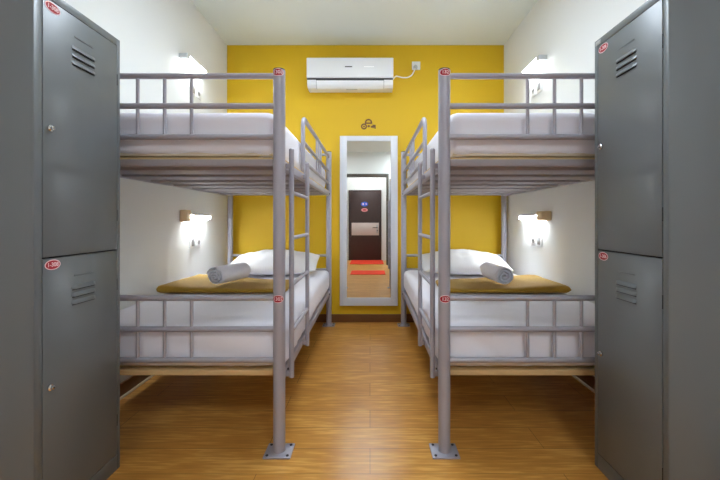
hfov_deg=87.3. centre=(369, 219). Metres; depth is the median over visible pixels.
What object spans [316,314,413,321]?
baseboard
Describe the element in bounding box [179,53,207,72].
wall lamp
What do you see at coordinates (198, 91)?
wall socket
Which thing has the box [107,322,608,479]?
floor
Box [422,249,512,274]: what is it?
pillow
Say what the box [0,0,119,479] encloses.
locker
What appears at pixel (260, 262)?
pillow
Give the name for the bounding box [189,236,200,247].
wall socket
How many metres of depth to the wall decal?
3.70 m
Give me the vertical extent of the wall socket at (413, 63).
0.082 m
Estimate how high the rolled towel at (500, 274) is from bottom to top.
0.114 m
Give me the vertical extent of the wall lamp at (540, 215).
0.068 m
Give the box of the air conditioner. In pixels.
[307,58,416,92]
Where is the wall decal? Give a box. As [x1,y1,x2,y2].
[361,119,375,128]
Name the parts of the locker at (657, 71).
door, door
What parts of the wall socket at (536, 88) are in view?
plate, plate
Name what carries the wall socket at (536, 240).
attached to the wall at (567, 32)
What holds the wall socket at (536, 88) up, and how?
attached to the wall at (567, 32)
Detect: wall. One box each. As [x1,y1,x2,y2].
[64,0,226,382]
[227,45,503,313]
[504,0,647,376]
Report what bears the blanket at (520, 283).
on the mattress at (462, 313)
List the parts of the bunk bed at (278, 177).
rail, rail, rail, rail, rail, rail, rail, post, plate, rail, post, ladder rail, ladder rail, rail, rail, rail, cross rail, cross rail, plate, post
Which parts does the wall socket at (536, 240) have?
plate, plate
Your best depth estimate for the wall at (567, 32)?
2.63 m
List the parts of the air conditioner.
panel, power cord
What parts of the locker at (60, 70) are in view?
door, door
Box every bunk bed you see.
[120,67,334,458]
[397,67,594,458]
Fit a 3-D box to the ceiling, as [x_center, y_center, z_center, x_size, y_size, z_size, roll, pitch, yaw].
[-0.044,-1.766,0.375,2.917,0.100,6.850,0,0,0]
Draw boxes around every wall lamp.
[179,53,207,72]
[180,210,211,221]
[517,211,550,220]
[521,55,546,72]
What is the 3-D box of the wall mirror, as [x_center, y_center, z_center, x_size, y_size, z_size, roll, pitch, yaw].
[-0.012,0.006,3.678,0.564,1.655,0.023,0,0,0]
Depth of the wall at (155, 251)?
2.56 m
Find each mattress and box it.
[120,113,325,187]
[120,270,328,365]
[404,270,594,365]
[407,113,594,185]
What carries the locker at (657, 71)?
on the floor
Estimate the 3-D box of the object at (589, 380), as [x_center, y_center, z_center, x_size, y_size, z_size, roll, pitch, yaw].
[1.308,0.958,1.000,0.012,0.085,5.400,0,0,0]
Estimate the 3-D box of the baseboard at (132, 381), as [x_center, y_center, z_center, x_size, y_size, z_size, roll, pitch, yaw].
[-1.397,0.958,1.000,0.012,0.085,5.400,0,0,0]
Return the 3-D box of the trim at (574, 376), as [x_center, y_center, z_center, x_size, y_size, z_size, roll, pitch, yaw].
[1.301,0.994,2.340,0.016,0.016,2.680,0,0,0]
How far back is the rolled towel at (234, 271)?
2.44 m
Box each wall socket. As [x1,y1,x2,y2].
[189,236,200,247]
[193,84,200,99]
[412,62,419,69]
[531,79,541,97]
[531,235,541,246]
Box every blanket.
[156,274,288,292]
[436,275,570,292]
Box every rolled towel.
[207,262,250,283]
[479,262,512,283]
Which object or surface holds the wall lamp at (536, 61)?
attached to the wall at (567, 32)
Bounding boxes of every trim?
[120,375,154,399]
[571,375,594,392]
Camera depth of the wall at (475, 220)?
3.70 m
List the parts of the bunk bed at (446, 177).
post, plate, cross rail, cross rail, rail, rail, rail, ladder rail, ladder rail, post, plate, rail, post, rail, rail, rail, rail, rail, rail, rail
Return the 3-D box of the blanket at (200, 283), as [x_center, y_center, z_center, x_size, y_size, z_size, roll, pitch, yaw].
[-0.926,0.432,2.608,0.802,0.052,0.539,0,0,0]
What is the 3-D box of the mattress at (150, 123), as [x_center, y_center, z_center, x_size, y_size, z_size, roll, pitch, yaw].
[-0.874,-0.381,2.601,0.927,0.210,1.887,0,0,0]
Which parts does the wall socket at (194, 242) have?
plate, plate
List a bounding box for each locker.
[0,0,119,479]
[595,0,719,479]
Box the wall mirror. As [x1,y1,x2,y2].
[340,136,397,305]
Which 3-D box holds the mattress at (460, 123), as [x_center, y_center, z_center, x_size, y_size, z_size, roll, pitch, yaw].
[0.815,-0.381,2.602,0.941,0.209,1.889,0,0,0]
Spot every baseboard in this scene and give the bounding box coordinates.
[120,375,150,396]
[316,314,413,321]
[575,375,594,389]
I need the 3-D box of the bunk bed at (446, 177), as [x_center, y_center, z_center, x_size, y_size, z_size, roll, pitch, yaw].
[0.796,0.174,2.603,1.068,1.652,2.059,0,0,0]
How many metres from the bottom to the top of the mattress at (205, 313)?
0.198 m
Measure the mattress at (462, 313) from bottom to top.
0.201 m
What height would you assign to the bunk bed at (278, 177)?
1.652 m
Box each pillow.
[231,250,319,274]
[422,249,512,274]
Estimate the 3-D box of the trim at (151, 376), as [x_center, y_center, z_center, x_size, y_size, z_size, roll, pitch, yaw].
[-1.390,0.994,2.340,0.016,0.016,2.680,0,0,0]
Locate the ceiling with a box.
[191,0,537,44]
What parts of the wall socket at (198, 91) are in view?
plate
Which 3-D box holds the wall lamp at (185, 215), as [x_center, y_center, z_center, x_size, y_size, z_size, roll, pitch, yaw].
[-1.367,-0.030,2.978,0.071,0.090,0.405,0,0,0]
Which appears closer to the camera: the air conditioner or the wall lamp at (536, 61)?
the wall lamp at (536, 61)

